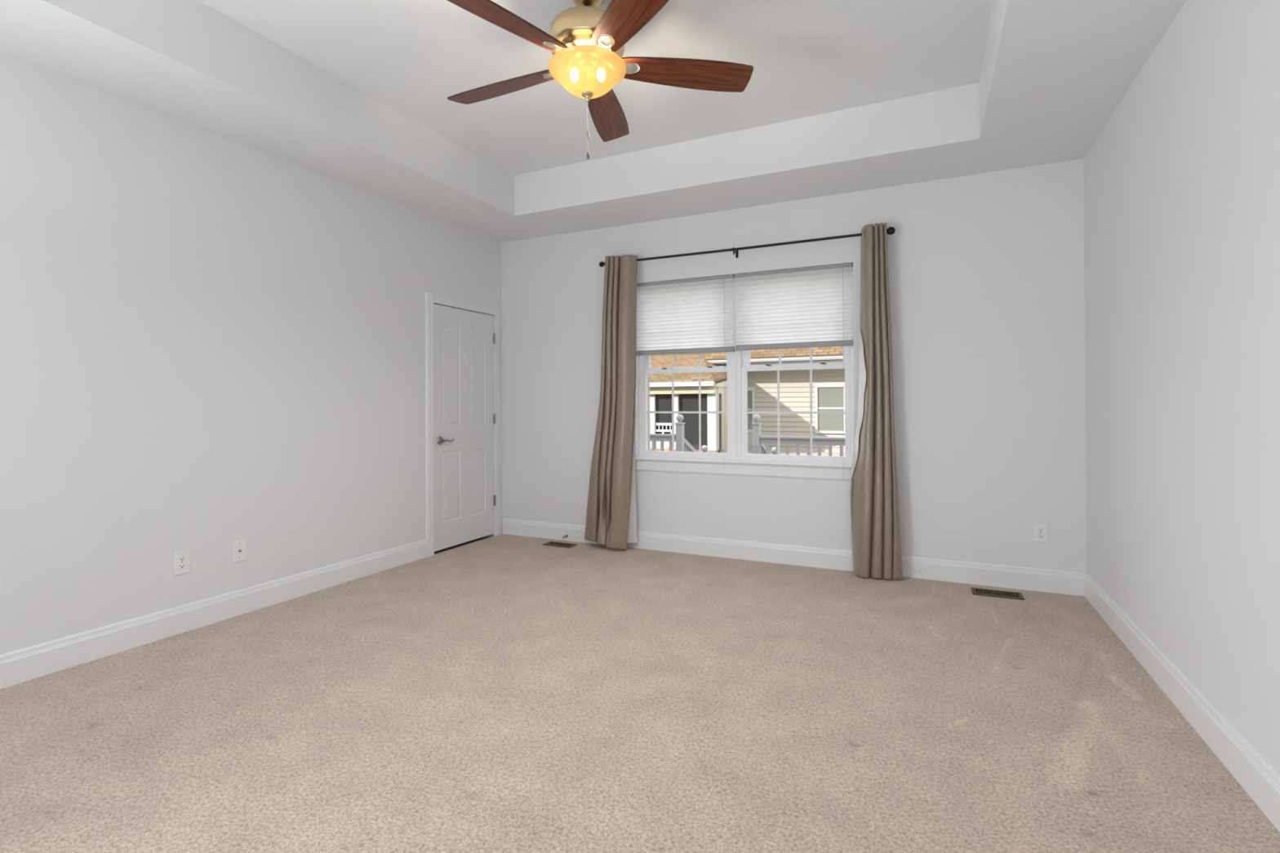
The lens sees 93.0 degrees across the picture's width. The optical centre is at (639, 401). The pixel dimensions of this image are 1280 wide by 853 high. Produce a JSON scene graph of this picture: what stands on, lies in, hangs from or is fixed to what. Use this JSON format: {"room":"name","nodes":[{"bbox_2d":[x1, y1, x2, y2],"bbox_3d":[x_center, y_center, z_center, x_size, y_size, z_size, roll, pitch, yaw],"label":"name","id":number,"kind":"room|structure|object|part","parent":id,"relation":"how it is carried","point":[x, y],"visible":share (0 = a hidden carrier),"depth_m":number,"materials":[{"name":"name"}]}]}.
{"room":"empty bedroom","nodes":[
{"label":"empty bedroom","id":0,"kind":"room"},
{"bbox_2d":[0,53,502,654],"bbox_3d":[-2.550,-0.353,3.247,0.150,3.220,5.950,0,0,25],"label":"wall","id":1,"kind":"structure","parent":0,"point":[209,341],"depth_m":3.27,"materials":[{"name":"white paint"}]},
{"bbox_2d":[173,549,190,576],"bbox_3d":[-2.453,0.864,3.252,0.008,0.125,0.080,0,0,25],"label":"electrical outlet","id":2,"kind":"object","parent":1,"relation":"attached to","point":[181,559],"visible":1,"depth_m":3.25,"materials":[{"name":"white plastic"}]},
{"bbox_2d":[178,563,185,568],"bbox_3d":[-2.451,0.883,3.251,0.004,0.028,0.034,0,0,25],"label":"receptacle","id":3,"kind":"object","parent":2,"relation":"attached to","point":[181,566],"depth_m":3.25,"materials":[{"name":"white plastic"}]},
{"bbox_2d":[178,555,185,561],"bbox_3d":[-2.451,0.844,3.251,0.004,0.028,0.034,0,0,25],"label":"receptacle","id":4,"kind":"object","parent":2,"relation":"attached to","point":[181,558],"depth_m":3.25,"materials":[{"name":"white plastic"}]},
{"bbox_2d":[0,538,427,688],"bbox_3d":[-2.685,1.164,2.744,0.015,0.143,4.634,0,0,25],"label":"baseboard","id":5,"kind":"structure","parent":1,"relation":"attached to","point":[19,666],"depth_m":3.24,"materials":[{"name":"white wood"}]},
{"bbox_2d":[231,538,246,563],"bbox_3d":[-2.320,0.868,3.522,0.019,0.125,0.080,0,0,25],"label":"cable jack plate","id":6,"kind":"object","parent":1,"relation":"attached to","point":[238,547],"visible":1,"depth_m":3.52,"materials":[{"name":"white plastic"}]},
{"bbox_2d":[425,292,500,556],"bbox_3d":[-1.556,0.188,5.292,0.203,2.112,0.929,0,0,25],"label":"door","id":7,"kind":"structure","parent":1,"relation":"in","point":[463,432],"depth_m":5.23,"materials":[{"name":"white wood"}]},
{"bbox_3d":[-1.601,0.325,5.023,0.058,0.068,0.157,0,0,25],"label":"lever handle","id":8,"kind":"part","parent":7,"relation":"part of","materials":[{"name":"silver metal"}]},
{"bbox_2d":[464,355,467,365],"bbox_3d":[-1.506,-0.354,5.269,0.031,0.085,0.018,0,0,25],"label":"hook","id":9,"kind":"object","parent":7,"relation":"attached to","point":[465,361],"visible":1,"depth_m":5.27,"materials":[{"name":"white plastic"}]},
{"bbox_2d":[434,537,488,554],"bbox_3d":[-0.461,1.383,2.178,5.121,0.280,6.100,0,0,25],"label":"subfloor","id":10,"kind":"structure","parent":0,"point":[481,538],"depth_m":5.34,"materials":[{"name":"black concrete"}]},
{"bbox_2d":[0,0,1186,242],"bbox_3d":[-0.452,-1.739,2.239,4.521,0.445,5.600,0,0,25],"label":"ceiling","id":11,"kind":"structure","parent":0,"point":[839,96],"depth_m":3.34,"materials":[{"name":"white paint"}]},
{"bbox_2d":[447,0,753,159],"bbox_3d":[-0.281,-1.456,2.727,1.410,0.767,1.472,0,0,25],"label":"ceiling fan","id":12,"kind":"object","parent":11,"relation":"hanging from","point":[586,42],"visible":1,"depth_m":2.64,"materials":[{"name":"brown wood"}]},
{"bbox_3d":[-0.627,-1.498,2.891,0.644,0.008,0.170,0,15,26],"label":"blade","id":13,"kind":"part","parent":12,"relation":"part of","materials":[{"name":"brown wood"}]},
{"bbox_3d":[-0.535,-1.501,2.387,0.170,0.008,0.644,20,13,42],"label":"blade","id":14,"kind":"part","parent":12,"relation":"part of","materials":[{"name":"brown wood"}]},
{"bbox_3d":[-0.364,-1.510,2.761,0.169,0.052,0.063,0,15,26],"label":"blade arm","id":15,"kind":"part","parent":12,"relation":"part of","materials":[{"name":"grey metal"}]},
{"bbox_3d":[-0.330,-1.511,2.597,0.063,0.052,0.169,20,13,42],"label":"blade arm","id":16,"kind":"part","parent":12,"relation":"part of","materials":[{"name":"grey metal"}]},
{"bbox_3d":[-0.234,-1.427,2.702,0.347,0.120,0.347,0,0,25],"label":"lamp shade","id":17,"kind":"part","parent":12,"relation":"part of","materials":[{"name":"yellow glass"}]},
{"bbox_3d":[-0.234,-1.271,2.702,0.006,0.128,0.003,0,0,25],"label":"pull chain","id":18,"kind":"part","parent":12,"relation":"part of","materials":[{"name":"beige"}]},
{"bbox_3d":[-0.163,-1.512,2.579,0.063,0.052,0.169,17,-8,-27],"label":"blade arm","id":19,"kind":"part","parent":12,"relation":"part of","materials":[{"name":"grey metal"}]},
{"bbox_3d":[-0.176,-1.499,3.135,0.170,0.008,0.644,-15,-2,7],"label":"blade","id":20,"kind":"part","parent":12,"relation":"part of","materials":[{"name":"brown wood"}]},
{"bbox_3d":[-0.026,-1.504,2.319,0.170,0.008,0.644,17,-8,-27],"label":"blade","id":21,"kind":"part","parent":12,"relation":"part of","materials":[{"name":"brown wood"}]},
{"bbox_3d":[-0.094,-1.511,2.732,0.169,0.052,0.063,0,-15,-10],"label":"blade arm","id":22,"kind":"part","parent":12,"relation":"part of","materials":[{"name":"grey metal"}]},
{"bbox_3d":[0.195,-1.502,2.781,0.644,0.008,0.170,0,-15,-10],"label":"blade","id":23,"kind":"part","parent":12,"relation":"part of","materials":[{"name":"brown wood"}]},
{"bbox_2d":[0,533,1279,852],"bbox_3d":[-0.440,1.225,2.224,4.521,0.004,5.600,0,0,25],"label":"floor","id":24,"kind":"structure","parent":0,"point":[502,693],"depth_m":2.30,"materials":[{"name":"carpet"}]},
{"bbox_2d":[542,541,577,547],"bbox_3d":[-0.691,1.236,5.233,0.275,0.007,0.128,0,0,25],"label":"floor vent","id":25,"kind":"object","parent":24,"relation":"in","point":[550,543],"visible":1,"depth_m":5.22,"materials":[{"name":"brown metal"}]},
{"bbox_2d":[547,542,572,546],"bbox_3d":[-0.691,1.236,5.233,0.227,0.005,0.080,0,0,25],"label":"grille","id":26,"kind":"object","parent":25,"relation":"attached to","point":[550,544],"depth_m":5.24,"materials":[{"name":"brown metal"}]},
{"bbox_2d":[970,587,1024,599],"bbox_3d":[2.256,1.216,3.840,0.283,0.007,0.146,0,0,25],"label":"floor vent","id":27,"kind":"object","parent":24,"relation":"in","point":[991,593],"visible":1,"depth_m":3.84,"materials":[{"name":"brown metal"}]},
{"bbox_2d":[976,589,1017,597],"bbox_3d":[2.256,1.217,3.840,0.232,0.005,0.096,0,0,25],"label":"grille","id":28,"kind":"object","parent":27,"relation":"attached to","point":[991,593],"depth_m":3.84,"materials":[{"name":"brown metal"}]},
{"bbox_2d":[647,373,649,450],"bbox_3d":[-0.736,0.143,5.754,17.000,4.000,0.125,0,0,25],"label":"wall","id":29,"kind":"structure","parent":0,"point":[648,375],"depth_m":5.41,"materials":[{"name":"beige plastic"}]},
{"bbox_2d":[501,159,1086,573],"bbox_3d":[0.785,-0.358,4.858,4.521,3.220,0.200,0,0,25],"label":"wall","id":30,"kind":"structure","parent":0,"point":[986,270],"depth_m":4.22,"materials":[{"name":"white paint"}]},
{"bbox_2d":[585,493,588,506],"bbox_3d":[-0.445,0.868,5.316,0.080,0.125,0.008,0,0,25],"label":"electrical outlet","id":31,"kind":"object","parent":30,"relation":"attached to","point":[586,494],"visible":0.16,"depth_m":5.33,"materials":[{"name":"white plastic"}]},
{"bbox_2d":[635,263,853,479],"bbox_3d":[0.778,-0.213,4.812,1.745,1.575,0.188,0,0,25],"label":"window","id":32,"kind":"structure","parent":30,"relation":"in","point":[737,461],"depth_m":4.80,"materials":[{"name":"white"}]},
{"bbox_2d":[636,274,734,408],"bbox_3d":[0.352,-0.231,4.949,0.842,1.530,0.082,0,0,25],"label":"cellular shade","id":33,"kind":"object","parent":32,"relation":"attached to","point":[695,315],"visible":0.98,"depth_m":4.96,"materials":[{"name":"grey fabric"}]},
{"bbox_3d":[0.360,-0.409,4.969,0.842,0.042,0.032,0,0,25],"label":"rail","id":34,"kind":"part","parent":33,"relation":"part of","materials":[{"name":"grey plastic"}]},
{"bbox_3d":[0.663,-0.223,4.780,0.004,1.510,0.040,0,0,25],"label":"pull cord","id":35,"kind":"part","parent":33,"relation":"part of","materials":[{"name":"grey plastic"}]},
{"bbox_3d":[0.380,0.096,5.016,0.803,0.728,0.030,0,0,25],"label":"sash","id":36,"kind":"part","parent":32,"relation":"part of","materials":[{"name":"white plastic"}]},
{"bbox_2d":[647,373,727,452],"bbox_3d":[0.382,0.093,5.021,0.711,0.650,0.006,0,0,25],"label":"grille","id":37,"kind":"object","parent":32,"relation":"attached to","point":[673,411],"depth_m":5.05,"materials":[{"name":"white plastic"}]},
{"bbox_3d":[0.394,-0.612,5.057,0.779,0.717,0.028,0,0,25],"label":"sash","id":38,"kind":"part","parent":32,"relation":"part of","materials":[{"name":"white plastic"}]},
{"bbox_2d":[674,353,702,367],"bbox_3d":[0.397,-0.607,5.062,0.679,0.647,0.006,0,0,25],"label":"grille","id":39,"kind":"object","parent":32,"relation":"attached to","point":[700,354],"depth_m":5.01,"materials":[{"name":"white plastic"}]},
{"bbox_2d":[735,262,853,361],"bbox_3d":[1.144,-0.216,4.577,0.871,1.570,0.082,0,0,25],"label":"cellular shade","id":40,"kind":"object","parent":32,"relation":"attached to","point":[806,307],"visible":1,"depth_m":4.58,"materials":[{"name":"grey fabric"}]},
{"bbox_3d":[1.152,-0.422,4.597,0.871,0.042,0.032,0,0,25],"label":"rail","id":41,"kind":"part","parent":40,"relation":"part of","materials":[{"name":"grey plastic"}]},
{"bbox_2d":[778,347,812,364],"bbox_3d":[1.198,-0.612,4.686,0.706,0.647,0.006,0,0,25],"label":"grille","id":42,"kind":"object","parent":32,"relation":"attached to","point":[811,348],"depth_m":4.64,"materials":[{"name":"white plastic"}]},
{"bbox_2d":[746,369,844,455],"bbox_3d":[1.183,0.087,4.646,0.738,0.650,0.006,0,0,25],"label":"grille","id":43,"kind":"object","parent":32,"relation":"attached to","point":[778,412],"depth_m":4.69,"materials":[{"name":"white plastic"}]},
{"bbox_3d":[1.181,0.090,4.641,0.830,0.728,0.030,0,0,25],"label":"sash","id":44,"kind":"part","parent":32,"relation":"part of","materials":[{"name":"white plastic"}]},
{"bbox_3d":[1.195,-0.617,4.681,0.806,0.717,0.028,0,0,25],"label":"sash","id":45,"kind":"part","parent":32,"relation":"part of","materials":[{"name":"white plastic"}]},
{"bbox_2d":[599,226,895,266],"bbox_3d":[0.722,-1.161,4.715,2.327,0.076,0.117,0,0,25],"label":"curtain rod","id":46,"kind":"object","parent":30,"relation":"attached to","point":[891,230],"visible":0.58,"depth_m":4.60,"materials":[{"name":"black metal"}]},
{"bbox_2d":[584,254,638,549],"bbox_3d":[-0.259,0.001,5.107,0.516,2.437,0.180,0,0,25],"label":"curtain","id":47,"kind":"object","parent":46,"relation":"hanging from","point":[611,512],"visible":1,"depth_m":5.05,"materials":[{"name":"fabric"}]},
{"bbox_3d":[0.705,-1.171,4.688,2.200,0.025,0.019,0,0,25],"label":"rod","id":48,"kind":"part","parent":46,"relation":"part of","materials":[{"name":"black metal"}]},
{"bbox_2d":[849,222,902,579],"bbox_3d":[1.635,-0.004,4.231,0.343,2.446,0.153,0,0,25],"label":"curtain","id":49,"kind":"object","parent":46,"relation":"hanging from","point":[873,493],"visible":1,"depth_m":4.18,"materials":[{"name":"fabric"}]},
{"bbox_2d":[502,518,1085,596],"bbox_3d":[0.755,1.160,4.748,4.501,0.143,0.015,0,0,25],"label":"baseboard","id":50,"kind":"structure","parent":30,"relation":"attached to","point":[1070,583],"depth_m":4.48,"materials":[{"name":"white wood"}]},
{"bbox_2d":[1033,524,1047,542],"bbox_3d":[2.572,0.848,3.900,0.076,0.115,0.008,0,0,25],"label":"electrical outlet","id":51,"kind":"object","parent":30,"relation":"attached to","point":[1040,531],"visible":1,"depth_m":3.90,"materials":[{"name":"white plastic"}]},
{"bbox_2d":[1037,533,1044,538],"bbox_3d":[2.572,0.867,3.898,0.034,0.028,0.004,0,0,25],"label":"receptacle","id":52,"kind":"object","parent":51,"relation":"attached to","point":[1039,535],"depth_m":3.90,"materials":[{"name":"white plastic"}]},
{"bbox_2d":[1037,528,1044,532],"bbox_3d":[2.571,0.828,3.899,0.034,0.028,0.004,0,0,25],"label":"receptacle","id":53,"kind":"object","parent":51,"relation":"attached to","point":[1039,530],"depth_m":3.90,"materials":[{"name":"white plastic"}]},
{"bbox_2d":[1083,0,1279,775],"bbox_3d":[1.678,-0.380,1.263,0.150,3.220,5.950,0,0,25],"label":"wall","id":54,"kind":"structure","parent":0,"point":[1182,179],"depth_m":2.24,"materials":[{"name":"white paint"}]},
{"bbox_2d":[1084,573,1279,832],"bbox_3d":[1.599,1.139,1.268,0.015,0.143,5.600,0,0,25],"label":"baseboard","id":55,"kind":"structure","parent":54,"relation":"attached to","point":[1253,773],"depth_m":2.21,"materials":[{"name":"white wood"}]},
{"label":"outside","id":56,"kind":"structure","parent":0,"visible":0},
{"bbox_3d":[0.802,1.490,7.246,8.500,0.110,3.950,0,0,25],"label":"deck","id":57,"kind":"object","parent":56,"visible":0},
{"bbox_2d":[675,414,684,451],"bbox_3d":[0.625,0.825,9.458,0.125,1.243,0.125,0,0,25],"label":"post","id":58,"kind":"object","parent":57,"relation":"on","point":[680,425],"visible":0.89,"depth_m":9.42,"materials":[{"name":"grey wood"}]},
{"bbox_2d":[649,433,675,451],"bbox_3d":[-0.785,0.947,10.119,2.992,0.838,0.110,0,0,25],"label":"deck railing","id":59,"kind":"object","parent":58,"relation":"attached to","point":[655,437],"visible":0.17,"depth_m":9.57,"materials":[{"name":"grey wood"}]},
{"bbox_3d":[-0.787,0.584,10.121,2.992,0.113,0.110,0,0,25],"label":"rail","id":60,"kind":"part","parent":59,"relation":"part of","materials":[{"name":"grey wood"}]},
{"bbox_2d":[684,437,697,452],"bbox_3d":[0.869,1.133,9.950,0.056,1.140,0.972,0,0,25],"label":"stair railing","id":61,"kind":"object","parent":58,"relation":"attached to","point":[687,446],"visible":0.18,"depth_m":9.71,"materials":[{"name":"grey wood"}]},
{"bbox_2d":[751,413,761,453],"bbox_3d":[1.718,0.816,8.945,0.125,1.248,0.125,0,0,25],"label":"post","id":62,"kind":"object","parent":57,"relation":"on","point":[756,426],"visible":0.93,"depth_m":8.90,"materials":[{"name":"grey wood"}]},
{"bbox_2d":[760,444,769,453],"bbox_3d":[1.964,1.126,9.436,0.056,1.140,0.972,0,0,25],"label":"stair railing","id":63,"kind":"object","parent":62,"relation":"attached to","point":[762,446],"visible":0.14,"depth_m":9.20,"materials":[{"name":"grey wood"}]},
{"bbox_2d":[760,435,844,456],"bbox_3d":[3.575,0.918,8.073,3.976,0.838,0.110,0,0,25],"label":"deck railing","id":64,"kind":"object","parent":62,"relation":"attached to","point":[826,441],"visible":0.23,"depth_m":8.63,"materials":[{"name":"grey wood"}]},
{"bbox_3d":[3.573,0.556,8.075,3.976,0.113,0.110,0,0,25],"label":"rail","id":65,"kind":"part","parent":64,"relation":"part of","materials":[{"name":"grey wood"}]},
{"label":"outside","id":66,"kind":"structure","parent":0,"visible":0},
{"bbox_3d":[6.089,2.135,19.096,30.000,0.100,29.500,0,0,25],"label":"ground","id":67,"kind":"structure","parent":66,"visible":0},
{"bbox_2d":[701,444,707,452],"bbox_3d":[1.113,1.408,10.442,0.125,1.303,0.125,0,0,25],"label":"post","id":68,"kind":"object","parent":67,"relation":"on","point":[704,448],"visible":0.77,"depth_m":10.41,"materials":[{"name":"grey wood"}]},
{"bbox_2d":[771,447,775,454],"bbox_3d":[2.208,1.401,9.928,0.125,1.303,0.125,0,0,25],"label":"post","id":69,"kind":"object","parent":67,"relation":"on","point":[773,450],"visible":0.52,"depth_m":9.90,"materials":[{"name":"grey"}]},
{"bbox_2d":[718,449,844,456],"bbox_3d":[2.332,1.569,12.272,12.000,0.990,2.250,0,0,25],"label":"patio","id":70,"kind":"structure","parent":67,"relation":"on","point":[749,451],"depth_m":12.45,"materials":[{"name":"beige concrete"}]},
{"bbox_2d":[649,355,727,453],"bbox_3d":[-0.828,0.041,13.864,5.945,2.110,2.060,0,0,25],"label":"house","id":71,"kind":"structure","parent":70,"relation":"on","point":[686,385],"depth_m":12.23,"materials":[{"name":"beige"}]},
{"bbox_3d":[0.251,0.472,12.514,0.160,1.225,0.105,0,0,25],"label":"post","id":72,"kind":"part","parent":71,"relation":"part of","materials":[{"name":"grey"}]},
{"bbox_3d":[0.396,0.663,12.418,0.822,0.620,0.065,0,0,25],"label":"porch rail","id":73,"kind":"part","parent":71,"relation":"part of","materials":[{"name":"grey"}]},
{"bbox_3d":[0.745,0.469,12.283,0.100,1.225,0.105,0,0,25],"label":"post","id":74,"kind":"part","parent":71,"relation":"part of","materials":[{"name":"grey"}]},
{"bbox_3d":[1.426,0.464,11.963,0.175,1.225,0.105,0,0,25],"label":"post","id":75,"kind":"part","parent":71,"relation":"part of","materials":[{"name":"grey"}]},
{"bbox_3d":[1.590,0.317,12.144,0.060,1.300,0.360,0,0,25],"label":"frame","id":76,"kind":"part","parent":71,"relation":"part of","materials":[{"name":"beige wood"}]},
{"bbox_2d":[650,346,844,453],"bbox_3d":[3.494,-1.322,14.790,13.600,4.810,4.720,0,0,25],"label":"neighbouring house","id":77,"kind":"structure","parent":70,"relation":"on","point":[828,384],"depth_m":12.95,"materials":[{"name":"beige plastic"}]},
{"bbox_3d":[2.246,0.200,13.526,0.525,0.862,0.008,0,0,25],"label":"pane","id":78,"kind":"part","parent":77,"relation":"part of","materials":[{"name":"grey"}]},
{"bbox_3d":[3.990,0.164,12.708,0.522,0.912,0.008,0,0,25],"label":"pane","id":79,"kind":"part","parent":77,"relation":"part of","materials":[{"name":"grey"}]}
]}

